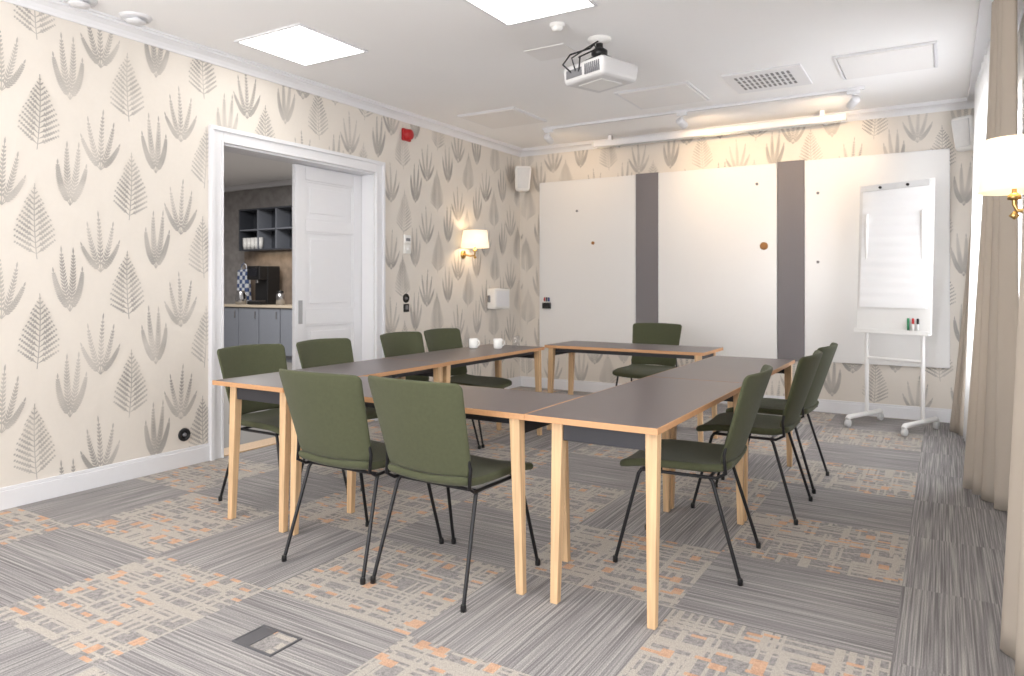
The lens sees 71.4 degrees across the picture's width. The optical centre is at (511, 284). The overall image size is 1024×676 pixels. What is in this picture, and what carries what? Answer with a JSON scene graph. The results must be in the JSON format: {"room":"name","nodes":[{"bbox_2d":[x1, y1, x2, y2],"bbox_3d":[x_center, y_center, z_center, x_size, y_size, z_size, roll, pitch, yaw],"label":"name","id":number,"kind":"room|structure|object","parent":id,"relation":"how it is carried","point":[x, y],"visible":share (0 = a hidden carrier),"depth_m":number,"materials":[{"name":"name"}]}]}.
{"room":"meeting room","nodes":[
{"label":"meeting room","id":0,"kind":"room"},
{"bbox_2d":[224,185,291,303],"bbox_3d":[-2.584,-0.280,11.678,7.080,3.080,0.100,0,0,31],"label":"wall","id":1,"kind":"structure","parent":0,"point":[234,201],"depth_m":13.13,"materials":[{"name":"grey paper"}]},
{"bbox_2d":[224,179,291,191],"bbox_3d":[-4.407,-1.775,8.573,6.980,0.090,7.100,0,0,31],"label":"trim","id":2,"kind":"structure","parent":1,"relation":"attached to","point":[282,182],"depth_m":12.71,"materials":[{"name":"white paint"}]},
{"bbox_2d":[239,205,291,251],"bbox_3d":[-4.124,-0.965,12.359,1.440,0.730,0.330,0,0,31],"label":"wall shelf unit","id":3,"kind":"object","parent":1,"relation":"attached to","point":[274,224],"visible":0.61,"depth_m":12.40,"materials":[{"name":"grey wood"}]},
{"bbox_2d":[243,238,246,248],"bbox_3d":[-4.712,-0.726,12.604,0.090,0.200,0.090,0,0,31],"label":"cup","id":4,"kind":"object","parent":3,"relation":"on","point":[244,239],"visible":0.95,"depth_m":12.57,"materials":[{"name":"white ceramic"}]},
{"bbox_2d":[246,238,250,248],"bbox_3d":[-4.627,-0.726,12.552,0.090,0.200,0.090,0,0,31],"label":"cup","id":5,"kind":"object","parent":3,"relation":"on","point":[247,239],"visible":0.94,"depth_m":12.51,"materials":[{"name":"white ceramic"}]},
{"bbox_2d":[250,238,254,248],"bbox_3d":[-4.541,-0.726,12.501,0.090,0.200,0.090,0,0,31],"label":"cup","id":6,"kind":"object","parent":3,"relation":"on","point":[251,239],"visible":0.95,"depth_m":12.46,"materials":[{"name":"white ceramic"}]},
{"bbox_2d":[254,238,256,248],"bbox_3d":[-4.456,-0.726,12.449,0.090,0.200,0.090,0,0,31],"label":"cup","id":7,"kind":"object","parent":3,"relation":"on","point":[255,239],"visible":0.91,"depth_m":12.41,"materials":[{"name":"white ceramic"}]},
{"bbox_2d":[259,237,262,248],"bbox_3d":[-4.370,-0.726,12.397,0.090,0.200,0.090,0,0,31],"label":"cup","id":8,"kind":"object","parent":3,"relation":"on","point":[260,238],"visible":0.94,"depth_m":12.36,"materials":[{"name":"white ceramic"}]},
{"bbox_2d":[244,250,291,303],"bbox_3d":[-3.718,-0.135,12.297,2.700,0.930,0.015,0,0,31],"label":"backsplash","id":9,"kind":"structure","parent":1,"relation":"attached to","point":[283,259],"depth_m":12.52,"materials":[{"name":"brown stone"}]},
{"bbox_2d":[224,151,291,186],"bbox_3d":[-4.407,-1.870,8.573,6.980,0.100,7.100,0,0,31],"label":"ceiling","id":10,"kind":"structure","parent":0,"point":[239,169],"depth_m":11.33,"materials":[{"name":"paint"}]},
{"bbox_2d":[0,0,519,487],"bbox_3d":[-2.485,-0.210,4.813,0.203,2.940,9.660,0,0,31],"label":"wall","id":11,"kind":"structure","parent":0,"point":[104,135],"depth_m":4.68,"materials":[{"name":"beige paper"}]},
{"bbox_2d":[178,428,190,440],"bbox_3d":[-2.275,1.040,4.955,0.014,0.090,0.090,0,0,31],"label":"wall socket","id":12,"kind":"object","parent":11,"relation":"attached to","point":[184,434],"visible":1,"depth_m":4.95,"materials":[{"name":"black plastic"}]},
{"bbox_2d":[0,376,520,510],"bbox_3d":[-2.393,1.198,4.758,0.018,0.125,9.660,0,0,31],"label":"baseboard","id":13,"kind":"structure","parent":11,"relation":"attached to","point":[12,496],"depth_m":4.45,"materials":[{"name":"white paint"}]},
{"bbox_2d":[1,0,522,156],"bbox_3d":[-2.364,-1.637,4.740,0.085,0.085,9.660,0,0,31],"label":"trim","id":14,"kind":"structure","parent":11,"relation":"attached to","point":[92,18],"depth_m":5.27,"materials":[{"name":"white paint"}]},
{"bbox_2d":[208,124,384,460],"bbox_3d":[-1.976,0.055,5.668,0.288,2.410,2.570,0,0,31],"label":"door","id":15,"kind":"structure","parent":11,"relation":"in","point":[338,205],"depth_m":6.20,"materials":[{"name":"white paint"}]},
{"bbox_2d":[403,304,408,311],"bbox_3d":[-1.035,0.225,6.999,0.018,0.080,0.080,0,0,31],"label":"wall switch","id":16,"kind":"object","parent":11,"relation":"attached to","point":[405,306],"visible":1,"depth_m":6.98,"materials":[{"name":"black plastic"}]},
{"bbox_2d":[403,294,408,302],"bbox_3d":[-1.037,0.130,7.000,0.014,0.090,0.090,0,0,31],"label":"wall socket","id":17,"kind":"object","parent":11,"relation":"attached to","point":[405,296],"visible":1,"depth_m":6.99,"materials":[{"name":"black plastic"}]},
{"bbox_2d":[403,235,410,253],"bbox_3d":[-1.025,-0.400,7.004,0.030,0.180,0.100,0,0,31],"label":"thermostat","id":18,"kind":"object","parent":11,"relation":"attached to","point":[406,238],"visible":1,"depth_m":6.99,"materials":[{"name":"white plastic"}]},
{"bbox_2d":[402,128,413,141],"bbox_3d":[-1.012,-1.470,6.973,0.085,0.120,0.120,0,0,31],"label":"fire alarm","id":19,"kind":"object","parent":11,"relation":"attached to","point":[407,134],"visible":1,"depth_m":6.94,"materials":[{"name":"red plastic"}]},
{"bbox_2d":[461,230,488,258],"bbox_3d":[-0.405,-0.438,7.751,0.314,0.305,0.307,0,0,31],"label":"wall lamp","id":20,"kind":"object","parent":11,"relation":"attached to","point":[474,239],"visible":1,"depth_m":7.64,"materials":[{"name":"white fabric"}]},
{"bbox_2d":[487,288,509,308],"bbox_3d":[-0.161,0.160,8.340,0.124,0.240,0.340,0,0,31],"label":"wall box","id":21,"kind":"object","parent":11,"relation":"attached to","point":[497,298],"visible":1,"depth_m":8.24,"materials":[{"name":"white plastic"}]},
{"bbox_2d":[0,362,1014,675],"bbox_3d":[-3.098,1.320,5.647,12.250,0.120,10.750,0,0,31],"label":"floor","id":22,"kind":"structure","parent":0,"point":[893,566],"depth_m":3.12,"materials":[{"name":"carpet"}]},
{"bbox_2d":[224,307,239,347],"bbox_3d":[-4.749,0.820,12.562,0.510,0.880,0.610,0,0,31],"label":"base cabinet","id":23,"kind":"object","parent":22,"relation":"on","point":[231,314],"visible":0.34,"depth_m":12.28,"materials":[{"name":"wood"}]},
{"bbox_2d":[224,304,291,307],"bbox_3d":[-4.083,0.355,12.147,2.130,0.040,0.610,0,0,31],"label":"countertop","id":24,"kind":"structure","parent":23,"relation":"on","point":[225,305],"depth_m":11.87,"materials":[{"name":"beige wood"}]},
{"bbox_2d":[235,290,246,304],"bbox_3d":[-4.684,0.215,12.320,0.188,0.240,0.216,0,0,-22],"label":"jug","id":25,"kind":"object","parent":24,"relation":"on","point":[241,295],"visible":0.98,"depth_m":12.26,"materials":[{"name":"silver metal"}]},
{"bbox_2d":[237,263,250,303],"bbox_3d":[-4.758,-0.029,12.655,0.289,0.728,0.118,0,0,31],"label":"towel","id":26,"kind":"object","parent":24,"relation":"on","point":[243,283],"visible":0.62,"depth_m":12.60,"materials":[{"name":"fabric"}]},
{"bbox_2d":[247,266,279,304],"bbox_3d":[-4.272,0.005,12.251,0.320,0.660,0.448,0,0,31],"label":"coffee machine","id":27,"kind":"object","parent":24,"relation":"on","point":[267,278],"visible":0.99,"depth_m":12.17,"materials":[{"name":"black plastic"}]},
{"bbox_2d":[276,290,284,304],"bbox_3d":[-3.878,0.210,11.935,0.140,0.250,0.140,0,0,31],"label":"lidded jar","id":28,"kind":"object","parent":24,"relation":"on","point":[280,296],"visible":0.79,"depth_m":11.88,"materials":[{"name":"glass"}]},
{"bbox_2d":[239,307,258,344],"bbox_3d":[-4.305,0.820,12.293,0.510,0.880,0.610,0,0,31],"label":"base cabinet","id":29,"kind":"object","parent":22,"relation":"on","point":[248,316],"visible":0.43,"depth_m":12.05,"materials":[{"name":"wood"}]},
{"bbox_2d":[232,624,301,656],"bbox_3d":[-0.868,1.257,2.525,0.200,0.006,0.140,0,0,31],"label":"box","id":30,"kind":"object","parent":22,"relation":"on","point":[266,640],"visible":1,"depth_m":2.52,"materials":[{"name":"grey metal"}]},
{"bbox_2d":[259,308,280,343],"bbox_3d":[-3.860,0.820,12.024,0.510,0.880,0.610,0,0,31],"label":"base cabinet","id":31,"kind":"object","parent":22,"relation":"on","point":[269,318],"visible":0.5,"depth_m":11.78,"materials":[{"name":"wood"}]},
{"bbox_2d":[217,344,346,500],"bbox_3d":[-1.380,0.816,4.249,0.656,0.889,0.504,0,0,31],"label":"chair","id":32,"kind":"object","parent":22,"relation":"on","point":[253,359],"visible":0.34,"depth_m":4.31,"materials":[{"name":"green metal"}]},
{"bbox_2d":[281,308,291,361],"bbox_3d":[-3.415,0.820,11.754,0.510,0.880,0.610,0,0,31],"label":"base cabinet","id":33,"kind":"object","parent":22,"relation":"on","point":[286,313],"visible":0.11,"depth_m":11.56,"materials":[{"name":"wood"}]},
{"bbox_2d":[212,358,446,532],"bbox_3d":[-1.036,0.890,4.341,0.558,0.740,1.392,0,0,31],"label":"conference table","id":34,"kind":"object","parent":22,"relation":"on","point":[267,387],"visible":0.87,"depth_m":3.84,"materials":[{"name":"grey laminate"}]},
{"bbox_2d":[296,338,377,490],"bbox_3d":[-1.062,0.816,4.735,0.656,0.889,0.504,0,0,31],"label":"chair","id":35,"kind":"object","parent":22,"relation":"on","point":[327,351],"visible":0.24,"depth_m":4.88,"materials":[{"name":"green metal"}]},
{"bbox_2d":[279,369,443,584],"bbox_3d":[-0.713,0.816,3.330,0.504,0.889,0.656,0,0,31],"label":"chair","id":36,"kind":"object","parent":22,"relation":"on","point":[328,410],"visible":0.94,"depth_m":3.09,"materials":[{"name":"green fabric"}]},
{"bbox_2d":[380,332,480,448],"bbox_3d":[-0.646,0.816,5.442,0.656,0.889,0.504,0,0,31],"label":"chair","id":37,"kind":"object","parent":22,"relation":"on","point":[394,343],"visible":0.27,"depth_m":5.61,"materials":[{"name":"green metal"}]},
{"bbox_2d":[290,376,581,594],"bbox_3d":[-0.402,0.890,3.470,1.392,0.740,0.558,0,0,31],"label":"conference table","id":38,"kind":"object","parent":22,"relation":"on","point":[509,406],"visible":0.36,"depth_m":3.10,"materials":[{"name":"grey laminate"}]},
{"bbox_2d":[368,375,539,612],"bbox_3d":[-0.259,0.816,3.078,0.504,0.889,0.656,0,0,33],"label":"chair","id":39,"kind":"object","parent":22,"relation":"on","point":[423,426],"visible":0.98,"depth_m":2.85,"materials":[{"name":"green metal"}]},
{"bbox_2d":[386,344,544,435],"bbox_3d":[-0.326,0.890,5.543,0.558,0.740,1.392,0,0,31],"label":"conference table","id":40,"kind":"object","parent":22,"relation":"on","point":[465,356],"visible":0.56,"depth_m":5.49,"materials":[{"name":"grey laminate"}]},
{"bbox_2d":[469,338,479,348],"bbox_3d":[-0.311,0.479,5.841,0.074,0.080,0.093,0,0,-27],"label":"mug","id":41,"kind":"object","parent":40,"relation":"on","point":[473,342],"visible":1,"depth_m":5.82,"materials":[{"name":"white ceramic"}]},
{"bbox_2d":[493,338,504,348],"bbox_3d":[-0.110,0.479,5.841,0.074,0.080,0.093,0,0,32],"label":"mug","id":42,"kind":"object","parent":40,"relation":"on","point":[497,342],"visible":1,"depth_m":5.80,"materials":[{"name":"white ceramic"}]},
{"bbox_2d":[424,328,511,447],"bbox_3d":[-0.371,0.816,5.895,0.656,0.889,0.504,0,0,31],"label":"chair","id":43,"kind":"object","parent":22,"relation":"on","point":[438,339],"visible":0.54,"depth_m":5.99,"materials":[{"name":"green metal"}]},
{"bbox_2d":[544,341,722,441],"bbox_3d":[1.021,0.890,6.069,1.392,0.740,0.558,0,0,31],"label":"conference table","id":44,"kind":"object","parent":22,"relation":"on","point":[698,353],"visible":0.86,"depth_m":5.96,"materials":[{"name":"grey laminate"}]},
{"bbox_2d":[524,376,743,629],"bbox_3d":[0.649,0.890,3.320,0.558,0.740,1.392,0,0,31],"label":"conference table","id":45,"kind":"object","parent":22,"relation":"on","point":[634,414],"visible":0.91,"depth_m":2.83,"materials":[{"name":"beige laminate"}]},
{"bbox_2d":[612,323,681,385],"bbox_3d":[1.275,0.816,6.700,0.504,0.889,0.656,0,0,31],"label":"chair","id":46,"kind":"object","parent":22,"relation":"on","point":[643,333],"visible":0.7,"depth_m":6.86,"materials":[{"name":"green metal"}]},
{"bbox_2d":[613,364,772,585],"bbox_3d":[0.863,0.816,3.314,0.656,0.889,0.504,0,0,28],"label":"chair","id":47,"kind":"object","parent":22,"relation":"on","point":[675,454],"visible":0.91,"depth_m":3.13,"materials":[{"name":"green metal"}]},
{"bbox_2d":[648,356,794,521],"bbox_3d":[1.372,0.890,4.514,0.558,0.740,1.392,0,0,31],"label":"conference table","id":48,"kind":"object","parent":22,"relation":"on","point":[714,368],"visible":0.47,"depth_m":4.44,"materials":[{"name":"grey laminate"}]},
{"bbox_2d":[691,350,822,524],"bbox_3d":[1.417,0.816,4.075,0.656,0.889,0.504,0,0,31],"label":"chair","id":49,"kind":"object","parent":22,"relation":"on","point":[807,366],"visible":0.92,"depth_m":3.87,"materials":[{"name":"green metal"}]},
{"bbox_2d":[721,342,837,493],"bbox_3d":[1.759,0.816,4.639,0.656,0.889,0.504,0,0,33],"label":"chair","id":50,"kind":"object","parent":22,"relation":"on","point":[773,406],"visible":0.64,"depth_m":4.44,"materials":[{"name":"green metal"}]},
{"bbox_2d":[844,178,939,436],"bbox_3d":[3.347,0.175,6.281,0.620,2.170,0.650,0,0,-35],"label":"flip chart","id":51,"kind":"object","parent":22,"relation":"on","point":[896,257],"visible":1,"depth_m":6.27,"materials":[{"name":"white plastic"}]},
{"bbox_2d":[854,328,930,335],"bbox_3d":[3.330,0.410,6.270,0.048,0.040,0.650,0,0,-35],"label":"tray","id":52,"kind":"object","parent":51,"relation":"on","point":[900,331],"depth_m":6.22,"materials":[{"name":"white plastic"}]},
{"bbox_2d":[907,318,909,329],"bbox_3d":[3.415,0.349,6.146,0.021,0.130,0.020,0,0,31],"label":"marker pen","id":53,"kind":"object","parent":51,"relation":"on","point":[908,319],"visible":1,"depth_m":6.14,"materials":[{"name":"green plastic"}]},
{"bbox_2d":[916,318,918,330],"bbox_3d":[3.461,0.349,6.080,0.021,0.130,0.020,0,0,31],"label":"marker pen","id":54,"kind":"object","parent":51,"relation":"on","point":[917,319],"visible":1,"depth_m":6.07,"materials":[{"name":"white plastic"}]},
{"bbox_2d":[90,0,979,147],"bbox_3d":[-0.317,-1.740,3.501,5.270,0.120,9.960,0,0,31],"label":"ceiling","id":55,"kind":"structure","parent":0,"point":[438,60],"depth_m":5.11,"materials":[{"name":"paint"}]},
{"bbox_2d":[63,0,97,8],"bbox_3d":[-2.545,-1.660,4.195,0.190,0.040,0.190,0,0,31],"label":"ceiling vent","id":56,"kind":"object","parent":55,"relation":"attached to","point":[80,4],"visible":1,"depth_m":4.19,"materials":[{"name":"white paint"}]},
{"bbox_2d":[119,11,152,25],"bbox_3d":[-2.357,-1.660,4.467,0.190,0.040,0.190,0,0,31],"label":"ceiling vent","id":57,"kind":"object","parent":55,"relation":"attached to","point":[131,17],"visible":1,"depth_m":4.44,"materials":[{"name":"white paint"}]},
{"bbox_2d":[234,23,367,65],"bbox_3d":[-1.470,-1.674,5.005,0.640,0.012,0.640,0,0,31],"label":"ceiling light panel","id":58,"kind":"object","parent":55,"relation":"attached to","point":[298,43],"visible":1,"depth_m":4.98,"materials":[{"name":"white paint"}]},
{"bbox_2d":[457,107,546,128],"bbox_3d":[-0.092,-1.670,7.164,0.660,0.020,0.660,0,0,31],"label":"ceiling hatch","id":59,"kind":"object","parent":55,"relation":"attached to","point":[510,116],"visible":1,"depth_m":7.11,"materials":[{"name":"white paint"}]},
{"bbox_2d":[464,0,597,25],"bbox_3d":[0.077,-1.674,4.162,0.640,0.012,0.640,0,0,31],"label":"ceiling light panel","id":60,"kind":"object","parent":55,"relation":"attached to","point":[507,12],"visible":1,"depth_m":4.31,"materials":[{"name":"white paint"}]},
{"bbox_2d":[524,43,575,60],"bbox_3d":[0.287,-1.677,5.146,0.320,0.006,0.260,0,0,31],"label":"ceiling plate","id":61,"kind":"object","parent":55,"relation":"attached to","point":[559,50],"visible":0.9,"depth_m":5.13,"materials":[{"name":"paint"}]},
{"bbox_2d":[550,21,564,31],"bbox_3d":[0.292,-1.657,4.593,0.100,0.045,0.100,0,0,31],"label":"smoke detector","id":62,"kind":"object","parent":55,"relation":"attached to","point":[557,26],"visible":1,"depth_m":4.56,"materials":[{"name":"white plastic"}]},
{"bbox_2d":[562,35,637,92],"bbox_3d":[0.591,-1.522,4.864,0.420,0.316,0.400,0,0,-38],"label":"projector","id":63,"kind":"object","parent":55,"relation":"hanging from","point":[601,72],"visible":1,"depth_m":4.78,"materials":[{"name":"plastic"}]},
{"bbox_2d":[584,59,599,73],"bbox_3d":[0.526,-1.435,4.686,0.011,0.070,0.136,0,0,-38],"label":"vent grille","id":64,"kind":"object","parent":63,"relation":"attached to","point":[591,66],"depth_m":4.68,"materials":[{"name":"grey plastic"}]},
{"bbox_2d":[614,81,709,109],"bbox_3d":[1.338,-1.670,6.321,0.660,0.020,0.660,0,0,31],"label":"ceiling hatch","id":65,"kind":"object","parent":55,"relation":"attached to","point":[678,93],"visible":1,"depth_m":6.25,"materials":[{"name":"white paint"}]},
{"bbox_2d":[542,86,864,129],"bbox_3d":[1.657,-1.667,6.829,3.100,0.026,0.030,0,0,31],"label":"track","id":66,"kind":"object","parent":55,"relation":"attached to","point":[860,87],"visible":1,"depth_m":6.68,"materials":[{"name":"white metal"}]},
{"bbox_2d":[544,129,553,144],"bbox_3d":[0.390,-1.577,7.594,0.100,0.153,0.130,0,0,31],"label":"track spotlight","id":67,"kind":"object","parent":66,"relation":"attached to","point":[547,137],"visible":1,"depth_m":7.57,"materials":[{"name":"white paint"}]},
{"bbox_2d":[676,112,687,128],"bbox_3d":[1.631,-1.577,6.843,0.100,0.152,0.130,0,0,31],"label":"track spotlight","id":68,"kind":"object","parent":66,"relation":"attached to","point":[680,121],"visible":1,"depth_m":6.82,"materials":[{"name":"white paint"}]},
{"bbox_2d":[846,90,859,109],"bbox_3d":[2.907,-1.578,6.071,0.089,0.151,0.130,0,0,-13],"label":"track spotlight","id":69,"kind":"object","parent":66,"relation":"attached to","point":[854,100],"visible":1,"depth_m":6.05,"materials":[{"name":"white paint"}]},
{"bbox_2d":[721,63,812,93],"bbox_3d":[2.082,-1.672,5.812,0.600,0.016,0.600,0,0,31],"label":"ceiling vent","id":70,"kind":"object","parent":55,"relation":"in","point":[793,75],"visible":1,"depth_m":5.77,"materials":[{"name":"white metal"}]},
{"bbox_2d":[832,41,937,79],"bbox_3d":[2.807,-1.670,5.349,0.660,0.020,0.660,0,0,31],"label":"ceiling hatch","id":71,"kind":"object","parent":55,"relation":"attached to","point":[919,56],"visible":1,"depth_m":5.30,"materials":[{"name":"white paint"}]},
{"bbox_2d":[967,0,993,101],"bbox_3d":[2.683,-1.661,3.928,0.160,0.037,5.700,0,0,31],"label":"rail","id":72,"kind":"object","parent":55,"relation":"attached to","point":[983,26],"visible":0.46,"depth_m":4.79,"materials":[{"name":"white metal"}]},
{"bbox_2d":[949,215,971,435],"bbox_3d":[3.840,-0.194,6.016,0.255,2.897,0.288,0,0,31],"label":"curtain","id":73,"kind":"object","parent":72,"relation":"hanging from","point":[957,413],"visible":0.31,"depth_m":6.05,"materials":[{"name":"beige fabric"}]},
{"bbox_2d":[963,39,990,440],"bbox_3d":[3.343,-0.197,5.079,0.110,2.891,1.852,0,0,28],"label":"sheer curtain","id":74,"kind":"object","parent":72,"relation":"hanging from","point":[981,86],"visible":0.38,"depth_m":5.56,"materials":[{"name":"white fabric"}]},
{"bbox_2d":[962,0,1018,511],"bbox_3d":[2.750,-0.194,4.045,0.153,2.897,0.858,0,0,18],"label":"curtain","id":75,"kind":"object","parent":72,"relation":"hanging from","point":[986,473],"visible":0.88,"depth_m":3.95,"materials":[{"name":"beige fabric"}]},
{"bbox_2d":[1000,200,1023,675],"bbox_3d":[1.558,-0.194,2.067,0.131,2.897,0.967,0,0,27],"label":"curtain","id":76,"kind":"object","parent":72,"relation":"hanging from","point":[1012,621],"visible":1,"depth_m":2.33,"materials":[{"name":"beige fabric"}]},
{"bbox_2d":[520,108,973,408],"bbox_3d":[2.223,-0.210,7.695,5.270,2.940,0.153,0,0,31],"label":"wall","id":77,"kind":"structure","parent":0,"point":[888,384],"depth_m":7.24,"materials":[{"name":"beige paper"}]},
{"bbox_2d":[515,166,530,191],"bbox_3d":[0.107,-1.276,8.677,0.198,0.302,0.342,0,0,-11],"label":"loudspeaker","id":78,"kind":"object","parent":77,"relation":"attached to","point":[522,173],"visible":1,"depth_m":8.53,"materials":[{"name":"white plastic"}]},
{"bbox_2d":[517,168,529,187],"bbox_3d":[0.134,-1.278,8.533,0.150,0.235,0.051,0,0,-11],"label":"grille","id":79,"kind":"object","parent":78,"relation":"attached to","point":[523,174],"depth_m":8.53,"materials":[{"name":"white plastic"}]},
{"bbox_2d":[540,175,635,346],"bbox_3d":[0.875,-0.242,8.405,1.240,2.005,0.029,0,0,31],"label":"whiteboard","id":80,"kind":"object","parent":77,"relation":"attached to","point":[591,289],"visible":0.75,"depth_m":8.38,"materials":[{"name":"ceramic"}]},
{"bbox_2d":[542,303,550,308],"bbox_3d":[0.419,0.250,8.642,0.100,0.070,0.040,0,0,31],"label":"holder","id":81,"kind":"object","parent":80,"relation":"attached to","point":[544,305],"visible":1,"depth_m":8.62,"materials":[{"name":"black plastic"}]},
{"bbox_2d":[636,172,657,322],"bbox_3d":[1.520,-0.242,8.013,0.260,2.025,0.031,0,0,31],"label":"pinboard","id":82,"kind":"object","parent":77,"relation":"attached to","point":[646,183],"visible":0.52,"depth_m":8.00,"materials":[{"name":"grey fabric"}]},
{"bbox_2d":[658,163,776,358],"bbox_3d":[2.174,-0.242,7.618,1.260,2.005,0.029,0,0,31],"label":"whiteboard","id":83,"kind":"object","parent":77,"relation":"attached to","point":[716,281],"visible":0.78,"depth_m":7.57,"materials":[{"name":"ceramic"}]},
{"bbox_2d":[760,242,767,249],"bbox_3d":[2.594,-0.402,7.343,0.080,0.080,0.011,0,0,31],"label":"magnet","id":84,"kind":"object","parent":83,"relation":"attached to","point":[763,245],"visible":1,"depth_m":7.34,"materials":[{"name":"brown"}]},
{"bbox_2d":[592,110,846,148],"bbox_3d":[2.099,-1.613,7.519,2.624,0.129,0.278,0,0,31],"label":"case","id":85,"kind":"object","parent":77,"relation":"attached to","point":[823,119],"visible":1,"depth_m":7.31,"materials":[{"name":"white paint"}]},
{"bbox_2d":[521,376,951,422],"bbox_3d":[2.201,1.198,7.612,4.884,0.125,0.018,0,0,31],"label":"baseboard","id":86,"kind":"structure","parent":77,"relation":"attached to","point":[830,406],"depth_m":6.97,"materials":[{"name":"white paint"}]},
{"bbox_2d":[521,98,973,156],"bbox_3d":[2.184,-1.637,7.583,4.920,0.085,0.085,0,0,31],"label":"trim","id":87,"kind":"structure","parent":77,"relation":"attached to","point":[960,103],"depth_m":6.86,"materials":[{"name":"white paint"}]},
{"bbox_2d":[777,160,804,360],"bbox_3d":[2.826,-0.242,7.222,0.257,2.025,0.031,0,0,31],"label":"wall panel","id":88,"kind":"object","parent":77,"relation":"attached to","point":[790,174],"visible":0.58,"depth_m":7.21,"materials":[{"name":"grey fabric"}]},
{"bbox_2d":[805,148,949,367],"bbox_3d":[3.469,-0.242,6.834,1.239,2.005,0.029,0,0,31],"label":"whiteboard","id":89,"kind":"object","parent":77,"relation":"attached to","point":[832,215],"visible":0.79,"depth_m":6.93,"materials":[{"name":"ceramic"}]},
{"bbox_2d":[951,115,973,151],"bbox_3d":[4.079,-1.337,6.331,0.311,0.302,0.198,0,0,-24],"label":"loudspeaker","id":90,"kind":"object","parent":77,"relation":"attached to","point":[963,126],"visible":0.8,"depth_m":6.26,"materials":[{"name":"white plastic"}]},
{"bbox_2d":[952,118,970,147],"bbox_3d":[3.960,-1.337,6.278,0.051,0.235,0.150,0,0,-24],"label":"grille","id":91,"kind":"object","parent":90,"relation":"attached to","point":[961,127],"depth_m":6.27,"materials":[{"name":"white plastic"}]},
{"bbox_2d":[1017,13,1023,220],"bbox_3d":[1.871,-0.210,2.175,0.153,2.940,9.660,0,0,31],"label":"wall","id":92,"kind":"structure","parent":0,"point":[1020,35],"depth_m":4.29,"materials":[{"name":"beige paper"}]},
{"bbox_2d":[977,134,1023,219],"bbox_3d":[2.013,-0.420,2.826,0.284,0.320,0.247,0,0,31],"label":"wall lamp","id":93,"kind":"object","parent":92,"relation":"attached to","point":[1002,162],"visible":1,"depth_m":2.78,"materials":[{"name":"white fabric"}]},
{"bbox_2d":[1018,94,1021,283],"bbox_3d":[3.502,-0.250,4.952,0.140,1.980,1.660,0,0,31],"label":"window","id":94,"kind":"structure","parent":92,"relation":"in","point":[1020,99],"depth_m":4.91,"materials":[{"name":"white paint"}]},
{"bbox_2d":[1017,0,1023,32],"bbox_3d":[1.772,-1.637,2.236,0.085,0.085,9.660,0,0,31],"label":"trim","id":95,"kind":"structure","parent":92,"relation":"attached to","point":[1020,3],"depth_m":4.19,"materials":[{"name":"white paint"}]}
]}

